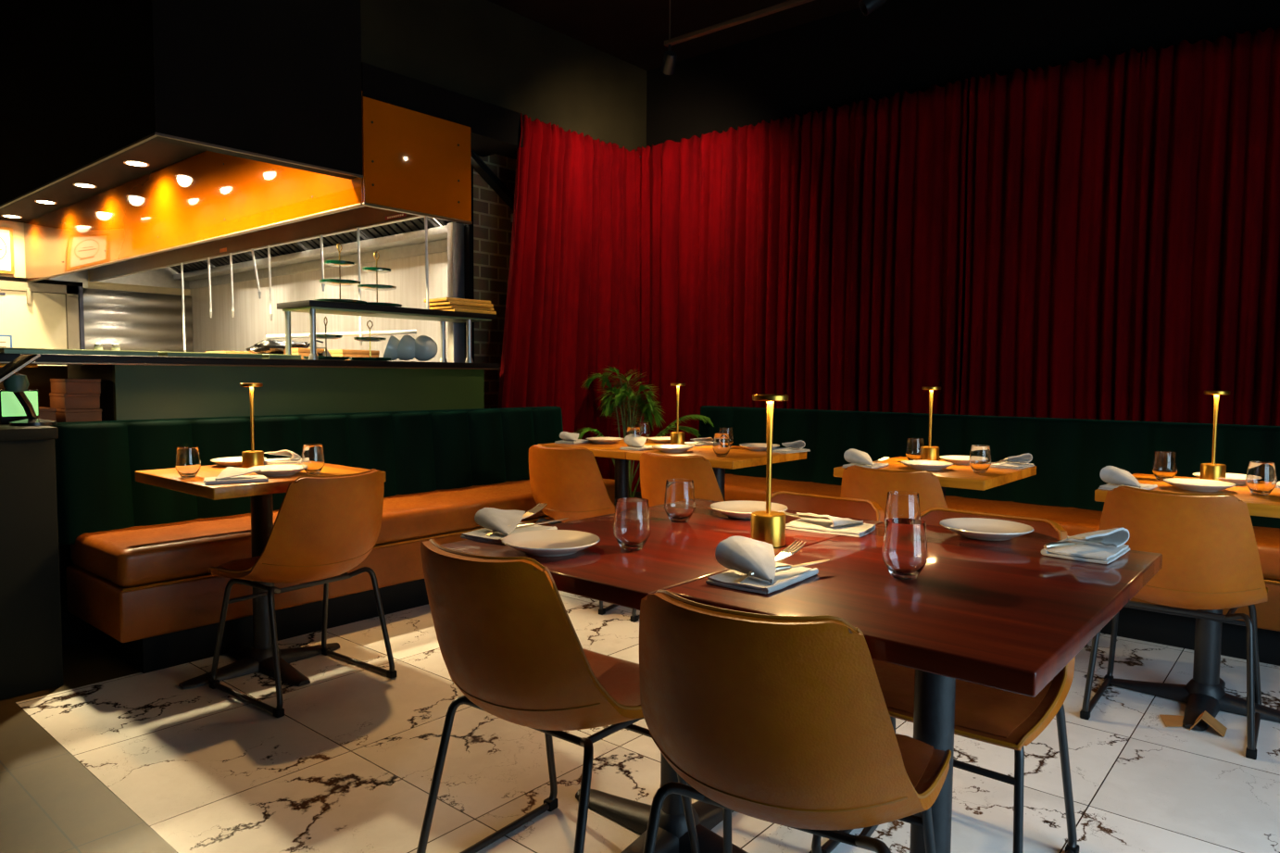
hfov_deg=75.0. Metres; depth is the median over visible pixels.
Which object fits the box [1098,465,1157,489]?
napkin
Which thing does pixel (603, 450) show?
dining table
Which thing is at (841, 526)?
napkin
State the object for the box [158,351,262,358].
tray
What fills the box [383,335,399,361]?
soup bowl
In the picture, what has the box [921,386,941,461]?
table lamp
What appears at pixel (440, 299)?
serving board
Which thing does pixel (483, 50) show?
wall
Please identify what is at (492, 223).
wall
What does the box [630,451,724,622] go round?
dining chair
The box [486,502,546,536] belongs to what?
fork
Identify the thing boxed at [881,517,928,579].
drinking glass
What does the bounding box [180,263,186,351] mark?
hanging rod
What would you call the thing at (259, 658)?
dining table
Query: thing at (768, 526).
table lamp
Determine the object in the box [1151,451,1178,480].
drinking glass
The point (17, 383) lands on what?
tablet stand
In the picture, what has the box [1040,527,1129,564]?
napkin
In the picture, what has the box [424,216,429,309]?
hanging rod
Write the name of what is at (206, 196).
panel
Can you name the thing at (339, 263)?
tiered stand
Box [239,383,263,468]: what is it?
table lamp
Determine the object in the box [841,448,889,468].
napkin
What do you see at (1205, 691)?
dining table
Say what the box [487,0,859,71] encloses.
ceiling
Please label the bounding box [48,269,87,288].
panel
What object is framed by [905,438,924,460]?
drinking glass
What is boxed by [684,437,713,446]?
napkin
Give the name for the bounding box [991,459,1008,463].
knife
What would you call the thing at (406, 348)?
soup bowl
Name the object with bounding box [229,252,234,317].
hanging rod
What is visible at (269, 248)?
hanging rod
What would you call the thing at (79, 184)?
recessed light
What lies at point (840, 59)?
wall
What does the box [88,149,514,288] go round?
exhaust hood
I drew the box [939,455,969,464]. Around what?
dinner plate
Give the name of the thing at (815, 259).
curtain
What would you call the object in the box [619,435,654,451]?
napkin
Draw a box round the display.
[0,389,39,425]
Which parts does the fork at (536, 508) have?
handle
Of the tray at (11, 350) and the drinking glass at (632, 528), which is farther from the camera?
the tray at (11, 350)
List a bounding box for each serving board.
[423,297,490,303]
[428,301,493,307]
[429,304,493,311]
[437,308,496,314]
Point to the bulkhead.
(81, 81)
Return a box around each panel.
[24,90,364,282]
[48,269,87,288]
[362,96,471,225]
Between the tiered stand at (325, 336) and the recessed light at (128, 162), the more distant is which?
the recessed light at (128, 162)
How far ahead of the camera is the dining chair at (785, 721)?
1.23 m
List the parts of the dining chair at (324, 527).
sled leg, seat rail, sled leg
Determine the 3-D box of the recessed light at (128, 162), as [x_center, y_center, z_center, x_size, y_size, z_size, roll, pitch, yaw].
[-3.517,-1.836,5.822,0.156,0.006,0.156,3,5,40]
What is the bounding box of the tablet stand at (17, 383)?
[0,353,57,426]
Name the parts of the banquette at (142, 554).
backrest, seat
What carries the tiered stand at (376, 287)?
on the shelf
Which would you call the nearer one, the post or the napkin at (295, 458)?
the napkin at (295, 458)
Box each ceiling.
[0,139,517,222]
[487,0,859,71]
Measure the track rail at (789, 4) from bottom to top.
0.350 m
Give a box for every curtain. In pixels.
[497,112,640,491]
[636,77,967,491]
[959,25,1279,426]
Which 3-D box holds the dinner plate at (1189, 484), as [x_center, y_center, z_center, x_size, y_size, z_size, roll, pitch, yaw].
[1.877,0.199,2.802,0.205,0.026,0.205,3,5,40]
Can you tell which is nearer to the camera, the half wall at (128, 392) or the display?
the display
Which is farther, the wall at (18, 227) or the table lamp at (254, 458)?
the wall at (18, 227)
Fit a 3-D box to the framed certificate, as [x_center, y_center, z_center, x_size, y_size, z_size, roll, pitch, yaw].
[-6.251,-1.698,7.948,0.038,0.450,0.455,3,5,40]
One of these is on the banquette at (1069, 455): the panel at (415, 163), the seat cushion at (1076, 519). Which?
the seat cushion at (1076, 519)
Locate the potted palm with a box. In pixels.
[574,365,713,498]
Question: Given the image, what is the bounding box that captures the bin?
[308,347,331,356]
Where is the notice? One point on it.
(6, 341)
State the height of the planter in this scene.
0.320 m
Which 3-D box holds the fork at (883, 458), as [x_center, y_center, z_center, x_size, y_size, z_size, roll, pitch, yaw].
[0.962,0.143,3.430,0.187,0.026,0.027,-3,5,-40]
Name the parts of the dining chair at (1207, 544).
sled leg, seat rail, sled leg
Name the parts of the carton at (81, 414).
lid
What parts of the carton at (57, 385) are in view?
lid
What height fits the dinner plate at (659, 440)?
0.026 m
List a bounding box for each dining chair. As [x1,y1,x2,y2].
[208,468,396,717]
[416,539,700,852]
[528,444,618,614]
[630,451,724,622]
[639,589,951,852]
[765,490,884,852]
[808,506,1079,852]
[840,464,947,513]
[1079,485,1267,759]
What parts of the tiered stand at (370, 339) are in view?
plate, plate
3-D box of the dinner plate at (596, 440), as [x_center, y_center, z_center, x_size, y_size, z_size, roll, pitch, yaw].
[-0.194,0.077,4.553,0.205,0.026,0.205,3,5,40]
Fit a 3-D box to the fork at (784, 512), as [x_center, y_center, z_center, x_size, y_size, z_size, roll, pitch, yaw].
[0.444,0.223,2.061,0.188,0.020,0.027,1,4,12]
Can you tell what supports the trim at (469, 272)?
attached to the wall at (492, 223)
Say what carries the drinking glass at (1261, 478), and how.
on the dining table at (1205, 691)
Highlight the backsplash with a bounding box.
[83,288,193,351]
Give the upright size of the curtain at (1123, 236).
2.706 m
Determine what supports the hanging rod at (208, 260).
hanging from the exhaust hood
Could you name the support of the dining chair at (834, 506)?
on the floor
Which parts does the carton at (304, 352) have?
lid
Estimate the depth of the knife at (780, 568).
1.51 m
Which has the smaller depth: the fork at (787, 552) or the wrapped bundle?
the fork at (787, 552)
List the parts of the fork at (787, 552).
handle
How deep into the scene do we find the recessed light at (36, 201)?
7.17 m
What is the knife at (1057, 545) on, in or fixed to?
in the napkin at (1112, 546)
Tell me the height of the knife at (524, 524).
0.012 m
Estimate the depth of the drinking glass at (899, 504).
1.88 m
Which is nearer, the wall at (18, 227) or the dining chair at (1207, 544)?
the dining chair at (1207, 544)
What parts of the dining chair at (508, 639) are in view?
sled leg, seat rail, sled leg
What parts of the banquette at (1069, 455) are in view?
backrest, seat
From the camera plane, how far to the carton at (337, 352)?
5.31 m
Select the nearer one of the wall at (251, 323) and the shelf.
the shelf
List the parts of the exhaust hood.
panel, panel, filter frame, filter frame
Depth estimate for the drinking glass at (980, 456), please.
3.24 m
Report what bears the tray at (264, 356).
on the countertop
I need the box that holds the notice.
[0,334,12,347]
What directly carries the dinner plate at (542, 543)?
on the dining table at (673, 554)
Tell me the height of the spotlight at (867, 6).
0.160 m
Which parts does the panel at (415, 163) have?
edge trim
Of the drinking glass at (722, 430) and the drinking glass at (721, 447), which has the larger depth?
the drinking glass at (722, 430)
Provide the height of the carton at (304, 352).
0.130 m
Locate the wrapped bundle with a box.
[245,338,323,354]
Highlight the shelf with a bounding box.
[276,300,496,363]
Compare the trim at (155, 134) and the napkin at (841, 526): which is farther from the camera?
the trim at (155, 134)
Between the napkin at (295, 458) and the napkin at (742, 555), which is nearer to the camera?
the napkin at (742, 555)
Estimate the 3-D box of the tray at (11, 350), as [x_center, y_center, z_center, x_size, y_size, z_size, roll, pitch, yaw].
[-2.487,-0.321,3.641,0.408,0.026,0.568,3,5,40]
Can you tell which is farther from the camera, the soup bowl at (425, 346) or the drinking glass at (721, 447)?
the soup bowl at (425, 346)
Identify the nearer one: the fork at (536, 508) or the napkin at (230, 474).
the fork at (536, 508)
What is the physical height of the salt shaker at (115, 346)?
0.060 m
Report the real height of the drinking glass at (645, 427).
0.105 m
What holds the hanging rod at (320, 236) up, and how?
hanging from the exhaust hood
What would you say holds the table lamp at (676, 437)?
on the dining table at (603, 450)
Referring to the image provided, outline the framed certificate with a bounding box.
[0,225,14,274]
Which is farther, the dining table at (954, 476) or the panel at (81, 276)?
the panel at (81, 276)
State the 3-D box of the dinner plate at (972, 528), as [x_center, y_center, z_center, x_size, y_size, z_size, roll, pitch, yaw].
[0.809,0.244,1.952,0.205,0.026,0.205,3,5,40]
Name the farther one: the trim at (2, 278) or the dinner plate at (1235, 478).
the trim at (2, 278)
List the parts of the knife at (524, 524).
handle, blade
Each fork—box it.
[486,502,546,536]
[733,539,806,583]
[781,510,826,518]
[858,456,889,465]
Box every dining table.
[135,463,385,689]
[439,498,883,852]
[537,438,670,505]
[626,445,806,500]
[666,522,1162,852]
[833,456,1036,500]
[1094,473,1279,731]
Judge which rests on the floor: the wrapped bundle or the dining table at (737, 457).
the dining table at (737, 457)
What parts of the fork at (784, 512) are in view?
handle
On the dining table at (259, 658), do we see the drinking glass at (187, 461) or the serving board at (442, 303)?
the drinking glass at (187, 461)
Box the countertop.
[0,352,500,369]
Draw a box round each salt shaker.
[93,342,102,350]
[111,343,120,350]
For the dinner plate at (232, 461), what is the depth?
3.28 m
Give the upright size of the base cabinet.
1.145 m
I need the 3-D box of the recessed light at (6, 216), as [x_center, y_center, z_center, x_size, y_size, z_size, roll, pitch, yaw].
[-5.913,-1.977,7.846,0.156,0.006,0.156,3,5,40]
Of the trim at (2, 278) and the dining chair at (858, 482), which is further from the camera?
the trim at (2, 278)
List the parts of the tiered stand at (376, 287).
rod, plate, plate, plate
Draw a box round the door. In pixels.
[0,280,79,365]
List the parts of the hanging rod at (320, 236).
stem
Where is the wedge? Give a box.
[1159,710,1227,737]
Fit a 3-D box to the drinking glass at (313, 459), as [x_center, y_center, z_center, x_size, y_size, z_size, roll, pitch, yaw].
[-1.207,0.121,3.078,0.081,0.105,0.081,3,4,34]
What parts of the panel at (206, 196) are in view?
edge trim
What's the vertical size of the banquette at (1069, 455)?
0.918 m
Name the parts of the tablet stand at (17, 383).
arm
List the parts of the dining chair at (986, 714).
sled leg, sled leg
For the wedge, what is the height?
0.051 m
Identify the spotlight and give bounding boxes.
[661,44,677,75]
[858,0,886,15]
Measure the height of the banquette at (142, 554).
0.918 m
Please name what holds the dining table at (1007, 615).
on the floor
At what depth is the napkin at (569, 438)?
4.53 m
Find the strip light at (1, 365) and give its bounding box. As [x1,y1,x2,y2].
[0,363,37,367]
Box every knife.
[507,517,568,528]
[748,559,829,576]
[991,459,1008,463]
[1043,539,1103,549]
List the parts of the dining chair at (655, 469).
sled leg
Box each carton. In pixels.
[38,406,56,426]
[49,392,100,409]
[50,378,100,393]
[55,408,102,422]
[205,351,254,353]
[283,348,323,359]
[327,349,379,360]
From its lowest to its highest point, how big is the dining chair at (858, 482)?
0.785 m
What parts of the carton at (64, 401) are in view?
lid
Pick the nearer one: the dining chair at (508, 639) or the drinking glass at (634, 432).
the dining chair at (508, 639)
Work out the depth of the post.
5.32 m
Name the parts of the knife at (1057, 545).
handle, blade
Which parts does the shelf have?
post, post, shelf, under panel, post, post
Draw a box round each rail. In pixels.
[265,329,416,338]
[664,0,814,47]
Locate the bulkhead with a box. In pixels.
[0,0,363,210]
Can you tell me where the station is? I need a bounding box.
[0,424,62,700]
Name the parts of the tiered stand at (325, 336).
plate, rod, plate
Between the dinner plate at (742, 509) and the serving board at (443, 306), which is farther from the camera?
the serving board at (443, 306)
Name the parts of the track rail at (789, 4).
hanger rod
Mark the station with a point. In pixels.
(31, 635)
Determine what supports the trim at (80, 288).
attached to the wall at (18, 227)
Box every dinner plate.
[210,456,266,466]
[248,464,307,476]
[501,529,600,556]
[585,437,623,443]
[646,437,670,443]
[652,444,693,452]
[709,500,788,519]
[739,443,779,451]
[900,460,953,470]
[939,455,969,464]
[939,517,1033,540]
[1162,477,1235,491]
[1192,472,1246,484]
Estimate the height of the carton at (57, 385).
0.060 m
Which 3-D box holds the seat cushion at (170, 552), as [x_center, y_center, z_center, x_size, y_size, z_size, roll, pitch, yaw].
[-1.164,0.440,4.162,0.566,0.139,2.738,3,5,40]
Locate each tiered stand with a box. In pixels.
[302,316,349,360]
[313,242,366,304]
[349,319,391,361]
[357,250,401,307]
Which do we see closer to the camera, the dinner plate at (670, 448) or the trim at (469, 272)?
the dinner plate at (670, 448)
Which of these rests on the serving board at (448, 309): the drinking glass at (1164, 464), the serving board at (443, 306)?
the serving board at (443, 306)
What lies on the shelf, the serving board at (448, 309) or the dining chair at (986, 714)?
the serving board at (448, 309)
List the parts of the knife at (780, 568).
handle, blade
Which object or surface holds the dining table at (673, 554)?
on the floor
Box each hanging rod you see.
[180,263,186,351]
[207,257,212,317]
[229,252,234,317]
[250,248,261,299]
[267,245,272,320]
[319,235,325,291]
[356,227,362,345]
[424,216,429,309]
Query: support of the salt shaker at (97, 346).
on the tray at (11, 350)
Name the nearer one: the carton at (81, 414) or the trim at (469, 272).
the carton at (81, 414)
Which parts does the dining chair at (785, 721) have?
sled leg, seat rail, sled leg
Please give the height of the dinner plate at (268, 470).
0.026 m
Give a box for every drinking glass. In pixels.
[175,446,200,477]
[301,444,325,474]
[613,497,651,551]
[626,426,640,446]
[637,422,650,440]
[664,478,695,523]
[712,433,729,456]
[718,426,733,447]
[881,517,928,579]
[884,490,920,524]
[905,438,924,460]
[968,444,991,473]
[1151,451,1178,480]
[1245,461,1276,495]
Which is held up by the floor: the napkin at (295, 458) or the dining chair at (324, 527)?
the dining chair at (324, 527)
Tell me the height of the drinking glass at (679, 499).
0.105 m
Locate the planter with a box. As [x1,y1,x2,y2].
[631,491,641,498]
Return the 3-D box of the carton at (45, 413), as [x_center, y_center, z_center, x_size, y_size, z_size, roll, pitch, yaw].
[-2.493,-0.041,3.405,0.204,0.070,0.134,3,5,40]
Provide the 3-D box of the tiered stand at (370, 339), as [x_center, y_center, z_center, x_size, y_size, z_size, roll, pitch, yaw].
[-1.488,-0.473,4.596,0.230,0.228,0.230,3,4,36]
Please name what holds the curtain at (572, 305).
hanging from the curtain rod
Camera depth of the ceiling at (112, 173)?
6.25 m
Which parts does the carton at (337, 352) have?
lid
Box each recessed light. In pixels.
[0,214,22,218]
[34,200,56,204]
[73,182,96,188]
[123,160,149,166]
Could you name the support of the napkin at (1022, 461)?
on the dining table at (954, 476)
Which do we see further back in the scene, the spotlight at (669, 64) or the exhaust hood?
the exhaust hood
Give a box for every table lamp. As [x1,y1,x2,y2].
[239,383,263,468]
[670,383,685,444]
[750,394,788,547]
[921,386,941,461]
[1199,390,1229,481]
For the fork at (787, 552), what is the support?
in the napkin at (742, 555)
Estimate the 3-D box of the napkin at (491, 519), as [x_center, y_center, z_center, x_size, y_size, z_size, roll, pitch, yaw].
[-0.303,0.221,1.925,0.137,0.060,0.196,3,4,34]
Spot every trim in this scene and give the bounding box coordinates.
[0,132,363,208]
[0,276,82,286]
[77,286,85,349]
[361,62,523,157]
[456,165,474,362]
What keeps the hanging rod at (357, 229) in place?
hanging from the exhaust hood
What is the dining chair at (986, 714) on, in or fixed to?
on the floor
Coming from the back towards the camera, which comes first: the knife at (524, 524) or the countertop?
the countertop
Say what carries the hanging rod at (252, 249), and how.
hanging from the exhaust hood
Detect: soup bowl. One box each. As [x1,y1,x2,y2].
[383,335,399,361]
[397,334,414,360]
[414,335,437,361]
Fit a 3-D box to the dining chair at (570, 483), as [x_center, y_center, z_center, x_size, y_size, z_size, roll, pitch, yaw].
[-0.286,0.473,4.155,0.473,0.785,0.526,2,4,28]
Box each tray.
[0,347,158,356]
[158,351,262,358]
[262,353,301,359]
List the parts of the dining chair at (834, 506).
sled leg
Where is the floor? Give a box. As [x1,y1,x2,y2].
[0,590,1279,852]
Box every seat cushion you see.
[70,478,614,587]
[724,474,1279,580]
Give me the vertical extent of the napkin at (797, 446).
0.060 m
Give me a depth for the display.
3.05 m
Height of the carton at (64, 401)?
0.062 m
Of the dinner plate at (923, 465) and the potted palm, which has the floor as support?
the potted palm
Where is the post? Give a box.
[447,222,464,363]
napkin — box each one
[203,466,268,484]
[263,449,301,464]
[460,507,557,544]
[555,431,589,444]
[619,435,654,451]
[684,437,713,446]
[705,535,818,594]
[765,439,810,453]
[785,512,875,537]
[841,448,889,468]
[990,452,1034,469]
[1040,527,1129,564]
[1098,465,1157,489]
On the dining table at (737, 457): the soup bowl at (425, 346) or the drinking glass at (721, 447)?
the drinking glass at (721, 447)
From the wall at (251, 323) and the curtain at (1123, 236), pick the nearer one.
the curtain at (1123, 236)
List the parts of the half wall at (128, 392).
panel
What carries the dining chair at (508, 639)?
on the floor
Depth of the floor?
2.38 m
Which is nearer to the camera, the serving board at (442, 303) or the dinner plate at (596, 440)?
the dinner plate at (596, 440)
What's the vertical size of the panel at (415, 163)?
0.552 m
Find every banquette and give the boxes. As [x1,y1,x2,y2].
[50,406,614,673]
[698,405,1279,665]
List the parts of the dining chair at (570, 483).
sled leg, sled leg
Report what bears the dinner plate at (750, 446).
on the dining table at (737, 457)
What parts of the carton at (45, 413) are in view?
lid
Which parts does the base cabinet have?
panel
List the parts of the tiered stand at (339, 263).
plate, rod, plate, plate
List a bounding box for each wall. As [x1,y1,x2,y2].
[0,219,190,296]
[66,364,484,420]
[189,218,448,362]
[360,0,646,151]
[473,153,516,408]
[646,0,1279,414]
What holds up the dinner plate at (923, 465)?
on the dining table at (954, 476)

